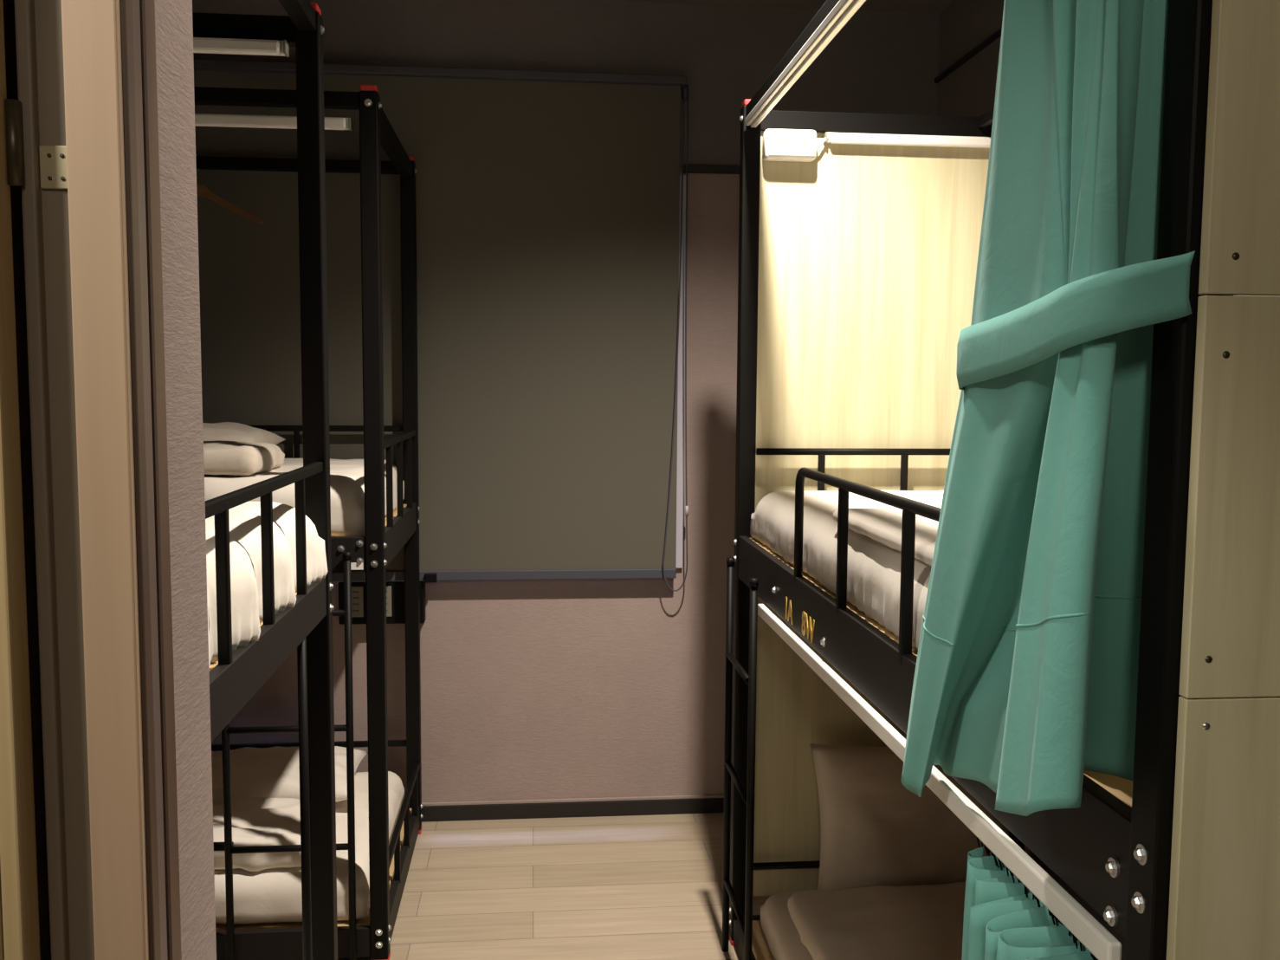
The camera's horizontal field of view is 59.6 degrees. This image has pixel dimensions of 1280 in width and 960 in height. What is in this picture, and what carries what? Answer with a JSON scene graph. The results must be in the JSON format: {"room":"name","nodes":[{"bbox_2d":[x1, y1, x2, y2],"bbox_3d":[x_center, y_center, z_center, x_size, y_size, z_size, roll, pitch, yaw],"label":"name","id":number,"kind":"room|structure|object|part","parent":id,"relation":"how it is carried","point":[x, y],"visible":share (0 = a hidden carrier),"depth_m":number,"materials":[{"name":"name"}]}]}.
{"room":"dormitory","nodes":[
{"label":"dormitory","id":0,"kind":"room"},
{"bbox_2d":[2,0,51,959],"bbox_3d":[-1.524,0.046,0.772,2.113,2.857,0.045,0,5,-5],"label":"door","id":1,"kind":"structure","parent":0,"point":[9,5],"depth_m":0.86,"materials":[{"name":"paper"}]},
{"bbox_2d":[154,0,216,959],"bbox_3d":[-0.439,0.038,0.967,0.085,2.857,0.135,0,5,-5],"label":"wall partition","id":2,"kind":"structure","parent":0,"point":[173,18],"depth_m":0.98,"materials":[{"name":"paper"}]},
{"bbox_2d":[211,165,739,801],"bbox_3d":[-0.918,-0.212,3.906,4.120,2.857,0.100,0,5,-5],"label":"wall","id":3,"kind":"structure","parent":0,"point":[587,688],"depth_m":3.99,"materials":[{"name":"paint"}]},
{"bbox_2d":[338,580,425,624],"bbox_3d":[-0.894,0.423,3.878,0.290,0.147,0.064,0,5,-5],"label":"box","id":4,"kind":"object","parent":3,"relation":"attached to","point":[395,590],"visible":0.56,"depth_m":3.85,"materials":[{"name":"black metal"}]},
{"bbox_3d":[-0.976,0.419,3.843,0.050,0.106,0.007,0,5,-5],"label":"plate","id":5,"kind":"part","parent":4,"relation":"part of","materials":[{"name":"grey plastic"}]},
{"bbox_3d":[-0.882,0.419,3.852,0.050,0.106,0.007,0,5,-5],"label":"plate","id":6,"kind":"part","parent":4,"relation":"part of","materials":[{"name":"grey plastic"}]},
{"bbox_2d":[193,58,688,591],"bbox_3d":[-0.751,-0.490,3.799,1.852,1.765,0.074,0,5,-5],"label":"roller blind","id":7,"kind":"object","parent":3,"relation":"attached to","point":[547,203],"visible":0.79,"depth_m":3.80,"materials":[{"name":"grey fabric"}]},
{"bbox_3d":[-0.756,-1.355,3.725,1.830,0.028,0.073,0,5,-5],"label":"head rail","id":8,"kind":"part","parent":7,"relation":"part of","materials":[{"name":"grey metal"}]},
{"bbox_3d":[0.128,-0.465,3.861,0.090,1.717,0.017,0,5,-5],"label":"pull cord","id":9,"kind":"part","parent":7,"relation":"part of","materials":[{"name":"grey plastic"}]},
{"bbox_2d":[192,0,939,165],"bbox_3d":[-0.904,-1.361,3.754,3.920,0.542,0.012,0,5,-5],"label":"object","id":10,"kind":"structure","parent":3,"relation":"attached to","point":[878,61],"depth_m":3.83,"materials":[{"name":"paint"}]},
{"bbox_2d":[421,797,724,821],"bbox_3d":[-0.922,1.189,3.967,3.920,0.055,0.014,0,5,-5],"label":"baseboard","id":11,"kind":"structure","parent":3,"relation":"attached to","point":[702,804],"depth_m":4.03,"materials":[{"name":"black"}]},
{"bbox_2d":[421,794,724,806],"bbox_3d":[-0.922,1.156,3.966,3.920,0.011,0.010,0,5,-5],"label":"trim","id":12,"kind":"structure","parent":3,"relation":"attached to","point":[699,796],"depth_m":4.03,"materials":[{"name":"wood"}]},
{"bbox_2d":[675,174,685,568],"bbox_3d":[-0.755,-0.455,3.842,1.832,1.545,0.018,0,5,-5],"label":"window","id":13,"kind":"structure","parent":3,"relation":"in","point":[682,320],"depth_m":3.93,"materials":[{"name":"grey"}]},
{"bbox_2d":[683,163,739,174],"bbox_3d":[0.595,-1.080,3.915,0.905,0.026,0.026,0,5,-5],"label":"trim","id":14,"kind":"structure","parent":3,"relation":"attached to","point":[717,169],"depth_m":3.87,"materials":[{"name":"black"}]},
{"bbox_2d":[337,812,771,959],"bbox_3d":[-0.653,1.484,1.161,4.120,0.060,5.880,0,5,-5],"label":"floor","id":15,"kind":"structure","parent":0,"point":[627,887],"depth_m":3.43,"materials":[{"name":"brown wood"}]},
{"bbox_2d":[192,0,337,959],"bbox_3d":[-1.028,0.259,1.604,0.912,2.301,1.427,0,5,-5],"label":"bunk bed","id":16,"kind":"object","parent":15,"relation":"on","point":[237,675],"visible":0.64,"depth_m":2.22,"materials":[{"name":"black metal"}]},
{"bbox_2d":[193,37,289,57],"bbox_3d":[-1.005,-0.848,2.167,0.627,0.030,0.032,0,5,-5],"label":"lamp","id":17,"kind":"object","parent":16,"relation":"attached to","point":[206,45],"visible":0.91,"depth_m":2.17,"materials":[{"name":"white plastic"}]},
{"bbox_3d":[-1.028,0.269,1.605,0.848,0.016,1.355,0,5,-5],"label":"deck panel","id":18,"kind":"part","parent":16,"relation":"part of","materials":[{"name":"brown wood"}]},
{"bbox_3d":[-0.592,0.028,1.627,0.016,0.020,1.321,0,5,-5],"label":"guard rail","id":19,"kind":"part","parent":16,"relation":"part of","materials":[{"name":"black metal"}]},
{"bbox_2d":[205,501,327,667],"bbox_3d":[-1.019,0.178,1.595,0.887,0.181,1.330,0,5,-5],"label":"mattress","id":20,"kind":"object","parent":16,"relation":"on","point":[245,540],"visible":0.15,"depth_m":1.86,"materials":[{"name":"white fabric"}]},
{"bbox_3d":[-0.638,0.770,2.136,0.016,0.960,0.016,0,5,-5],"label":"guard post","id":21,"kind":"part","parent":16,"relation":"part of","materials":[{"name":"black metal"}]},
{"bbox_3d":[-0.668,0.203,2.324,0.047,2.273,0.047,0,5,-5],"label":"post","id":22,"kind":"part","parent":16,"relation":"part of","materials":[{"name":"black metal"}]},
{"bbox_2d":[193,84,423,959],"bbox_3d":[-1.706,0.116,3.256,2.012,2.301,0.954,0,5,-5],"label":"bunk bed","id":23,"kind":"object","parent":15,"relation":"on","point":[371,553],"visible":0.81,"depth_m":2.96,"materials":[{"name":"black metal"}]},
{"bbox_3d":[-1.844,0.966,2.872,1.550,0.020,0.016,0,5,-5],"label":"guard rail","id":24,"kind":"part","parent":23,"relation":"part of","materials":[{"name":"black metal"}]},
{"bbox_3d":[-1.073,0.753,2.900,0.018,1.100,0.018,0,5,-5],"label":"ladder rail","id":25,"kind":"part","parent":23,"relation":"part of","materials":[{"name":"black metal"}]},
{"bbox_2d":[195,155,263,224],"bbox_3d":[-1.443,-0.940,3.611,0.450,0.230,0.111,0,5,-5],"label":"hanger","id":26,"kind":"object","parent":23,"relation":"hanging from","point":[202,190],"visible":0.41,"depth_m":3.59,"materials":[{"name":"brown wood"}]},
{"bbox_2d":[194,113,352,130],"bbox_3d":[-1.154,-0.900,2.788,0.850,0.032,0.030,0,5,-5],"label":"lamp","id":27,"kind":"object","parent":23,"relation":"attached to","point":[201,119],"visible":0.49,"depth_m":2.79,"materials":[{"name":"white plastic"}]},
{"bbox_2d":[204,458,404,536],"bbox_3d":[-1.718,0.040,3.261,1.947,0.176,0.874,0,5,-5],"label":"mattress","id":28,"kind":"object","parent":23,"relation":"on","point":[346,475],"visible":0.12,"depth_m":2.93,"materials":[{"name":"white fabric"}]},
{"bbox_2d":[203,439,284,475],"bbox_3d":[-1.632,-0.060,3.061,1.223,0.098,0.389,0,5,-5],"label":"duvet","id":29,"kind":"object","parent":28,"relation":"on","point":[220,457],"visible":0.26,"depth_m":2.95,"materials":[{"name":"white fabric"}]},
{"bbox_2d":[202,421,285,445],"bbox_3d":[-1.499,-0.116,3.475,0.700,0.137,0.400,0,5,-5],"label":"pillow","id":30,"kind":"object","parent":28,"relation":"on","point":[224,430],"visible":0.16,"depth_m":3.42,"materials":[{"name":"white fabric"}]},
{"bbox_3d":[-1.754,0.911,3.775,1.903,0.020,0.016,0,5,-5],"label":"guard rail","id":31,"kind":"part","parent":23,"relation":"part of","materials":[{"name":"black metal"}]},
{"bbox_2d":[213,770,404,924],"bbox_3d":[-1.728,1.093,3.353,1.929,0.157,0.875,0,5,-5],"label":"mattress","id":32,"kind":"object","parent":23,"relation":"on","point":[272,895],"visible":0.09,"depth_m":3.02,"materials":[{"name":"white fabric"}]},
{"bbox_2d":[212,796,301,872],"bbox_3d":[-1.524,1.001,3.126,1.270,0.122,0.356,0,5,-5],"label":"pillow","id":33,"kind":"object","parent":32,"relation":"on","point":[256,821],"visible":0.27,"depth_m":3.08,"materials":[{"name":"white fabric"}]},
{"bbox_2d":[211,745,368,803],"bbox_3d":[-1.206,0.947,3.568,0.620,0.134,0.420,0,5,-8],"label":"pillow","id":34,"kind":"object","parent":32,"relation":"on","point":[274,772],"visible":0.38,"depth_m":3.47,"materials":[{"name":"white fabric"}]},
{"bbox_3d":[-1.714,1.176,3.354,1.940,0.016,0.871,0,5,-5],"label":"deck panel","id":35,"kind":"part","parent":23,"relation":"part of","materials":[{"name":"brown wood"}]},
{"bbox_3d":[-1.746,-0.173,3.684,1.903,0.020,0.016,0,5,-5],"label":"guard rail","id":36,"kind":"part","parent":23,"relation":"part of","materials":[{"name":"black metal"}]},
{"bbox_3d":[-0.693,0.153,2.924,0.047,2.273,0.047,0,5,-5],"label":"post","id":37,"kind":"part","parent":23,"relation":"part of","materials":[{"name":"black metal"}]},
{"bbox_3d":[-1.707,0.125,3.266,1.940,0.016,0.871,0,5,-5],"label":"deck panel","id":38,"kind":"part","parent":23,"relation":"part of","materials":[{"name":"brown wood"}]},
{"bbox_3d":[-0.720,-0.124,3.341,0.016,0.020,0.831,0,5,-5],"label":"guard rail","id":39,"kind":"part","parent":23,"relation":"part of","materials":[{"name":"black metal"}]},
{"bbox_3d":[-0.728,1.016,3.436,0.016,0.020,0.831,0,5,-5],"label":"guard rail","id":40,"kind":"part","parent":23,"relation":"part of","materials":[{"name":"black metal"}]},
{"bbox_3d":[-0.777,0.080,3.793,0.047,2.273,0.047,0,5,-5],"label":"post","id":41,"kind":"part","parent":23,"relation":"part of","materials":[{"name":"black metal"}]},
{"bbox_2d":[721,0,1279,959],"bbox_3d":[0.763,0.234,2.060,0.879,2.301,2.110,0,5,-5],"label":"bunk bed","id":42,"kind":"object","parent":15,"relation":"on","point":[857,263],"visible":0.66,"depth_m":1.36,"materials":[{"name":"black metal"}]},
{"bbox_3d":[0.239,0.763,3.041,0.018,1.075,0.018,0,5,-5],"label":"ladder rail","id":43,"kind":"part","parent":42,"relation":"part of","materials":[{"name":"black metal"}]},
{"bbox_3d":[0.284,0.150,3.041,0.047,2.273,0.047,0,5,-5],"label":"post","id":44,"kind":"part","parent":42,"relation":"part of","materials":[{"name":"black metal"}]},
{"bbox_3d":[0.769,1.319,2.156,0.788,0.016,2.030,0,5,-5],"label":"deck panel","id":45,"kind":"part","parent":42,"relation":"part of","materials":[{"name":"brown wood"}]},
{"bbox_3d":[0.675,1.068,3.124,0.746,0.018,0.018,0,5,-5],"label":"guard rail","id":46,"kind":"part","parent":42,"relation":"part of","materials":[{"name":"black metal"}]},
{"bbox_2d":[760,889,817,959],"bbox_3d":[0.784,1.250,2.151,0.753,0.135,1.943,0,5,-5],"label":"mattress","id":47,"kind":"object","parent":42,"relation":"on","point":[783,937],"visible":0.17,"depth_m":2.87,"materials":[{"name":"fabric"}]},
{"bbox_2d":[787,880,965,959],"bbox_3d":[0.741,1.116,2.647,0.679,0.088,0.609,0,5,-5],"label":"duvet","id":48,"kind":"object","parent":47,"relation":"on","point":[923,921],"visible":0.6,"depth_m":2.72,"materials":[{"name":"fabric"}]},
{"bbox_2d":[810,743,1008,890],"bbox_3d":[0.745,0.914,3.027,0.560,0.388,0.183,0,5,-5],"label":"pillow","id":49,"kind":"object","parent":47,"relation":"on","point":[875,830],"visible":0.66,"depth_m":2.97,"materials":[{"name":"fabric"}]},
{"bbox_2d":[762,128,829,161],"bbox_3d":[0.414,-0.879,2.936,0.179,0.077,0.053,0,5,-5],"label":"power outlet","id":50,"kind":"object","parent":42,"relation":"attached to","point":[778,145],"visible":1,"depth_m":2.91,"materials":[{"name":"white plastic"}]},
{"bbox_3d":[0.396,-0.878,2.912,0.122,0.066,0.006,0,5,-5],"label":"plate","id":51,"kind":"part","parent":50,"relation":"part of","materials":[{"name":"white plastic"}]},
{"bbox_2d":[749,490,943,649],"bbox_3d":[0.775,0.166,2.126,0.796,0.141,1.835,0,5,-5],"label":"mattress","id":52,"kind":"object","parent":42,"relation":"on","point":[873,567],"visible":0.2,"depth_m":2.23,"materials":[{"name":"white fabric"}]},
{"bbox_2d":[833,506,941,565],"bbox_3d":[0.814,0.114,1.741,0.781,0.040,1.070,0,5,-5],"label":"duvet","id":53,"kind":"object","parent":52,"relation":"on","point":[882,525],"visible":0.14,"depth_m":1.95,"materials":[{"name":"white fabric"}]},
{"bbox_3d":[0.683,-0.076,3.028,0.746,0.018,0.018,0,5,-5],"label":"guard rail","id":54,"kind":"part","parent":42,"relation":"part of","materials":[{"name":"black metal"}]},
{"bbox_3d":[0.378,0.134,1.943,0.019,0.254,0.879,0,5,-5],"label":"guard rail","id":55,"kind":"part","parent":42,"relation":"part of","materials":[{"name":"black metal"}]},
{"bbox_3d":[0.680,0.115,3.080,0.748,2.104,0.014,0,5,-5],"label":"panel","id":56,"kind":"part","parent":42,"relation":"part of","materials":[{"name":"brown wood"}]},
{"bbox_2d":[823,131,990,148],"bbox_3d":[0.755,-0.905,2.980,0.537,0.030,0.028,0,5,-5],"label":"lamp","id":57,"kind":"object","parent":42,"relation":"attached to","point":[835,138],"visible":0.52,"depth_m":2.96,"materials":[{"name":"white plastic"}]},
{"bbox_3d":[0.776,0.248,2.067,0.788,0.016,2.030,0,5,-5],"label":"deck panel","id":58,"kind":"part","parent":42,"relation":"part of","materials":[{"name":"brown wood"}]},
{"bbox_3d":[1.008,-0.871,1.994,0.020,0.027,2.000,0,5,-5],"label":"hanging rail","id":59,"kind":"part","parent":42,"relation":"part of","materials":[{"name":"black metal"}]},
{"bbox_3d":[1.074,0.149,3.117,0.047,2.273,0.047,0,5,-5],"label":"post","id":60,"kind":"part","parent":42,"relation":"part of","materials":[{"name":"black metal"}]},
{"bbox_2d":[961,835,1098,959],"bbox_3d":[0.428,0.859,1.284,0.126,0.830,0.368,0,5,-5],"label":"curtain","id":61,"kind":"object","parent":42,"relation":"hanging from","point":[1004,919],"visible":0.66,"depth_m":1.26,"materials":[{"name":"teal fabric"}]},
{"bbox_2d":[900,0,1195,815],"bbox_3d":[0.412,-0.165,1.204,0.156,1.178,0.545,0,5,-5],"label":"curtain","id":62,"kind":"object","parent":42,"relation":"hanging from","point":[1025,679],"visible":0.97,"depth_m":1.06,"materials":[{"name":"teal fabric"}]},
{"bbox_3d":[0.479,0.321,1.014,0.047,2.273,0.047,0,5,-5],"label":"post","id":63,"kind":"part","parent":42,"relation":"part of","materials":[{"name":"black metal"}]},
{"bbox_3d":[0.883,0.290,1.019,0.828,2.104,0.012,0,5,-5],"label":"panel","id":64,"kind":"part","parent":42,"relation":"part of","materials":[{"name":"brown wood"}]},
{"bbox_2d":[607,0,954,13],"bbox_3d":[-0.632,-1.433,0.917,4.120,0.080,5.880,0,5,-5],"label":"ceiling","id":65,"kind":"structure","parent":0,"point":[911,6],"depth_m":3.82,"materials":[{"name":"paint"}]},
{"bbox_2d":[937,0,1265,959],"bbox_3d":[1.363,0.033,1.182,0.100,2.857,5.780,0,5,-5],"label":"wall","id":66,"kind":"structure","parent":0,"point":[969,90],"depth_m":3.62,"materials":[{"name":"beige paint"}]},
{"bbox_2d":[934,27,1002,83],"bbox_3d":[1.085,-1.365,3.482,0.012,0.015,0.930,0,5,-5],"label":"trim","id":67,"kind":"structure","parent":66,"relation":"attached to","point":[997,34],"depth_m":3.62,"materials":[{"name":"black"}]},
{"bbox_3d":[-0.389,-0.961,0.438,0.085,0.777,0.745,0,5,-5],"label":"wall","id":68,"kind":"structure","parent":0,"visible":0},
{"bbox_2d":[4,0,181,959],"bbox_3d":[-0.396,0.451,0.568,0.090,2.100,0.766,0,5,-5],"label":"door frame","id":69,"kind":"structure","parent":68,"relation":"in","point":[81,130],"depth_m":0.84,"materials":[{"name":"brown wood"}]},
{"bbox_2d":[0,0,40,959],"bbox_3d":[-0.796,0.452,0.822,0.672,2.030,0.037,0,5,-5],"label":"door","id":70,"kind":"structure","parent":69,"relation":"attached to","point":[19,911],"depth_m":0.82,"materials":[{"name":"brown wood"}]},
{"bbox_3d":[-0.402,0.423,0.907,0.032,2.100,0.025,0,5,-5],"label":"casing","id":71,"kind":"part","parent":69,"relation":"part of","materials":[{"name":"brown wood"}]}
]}

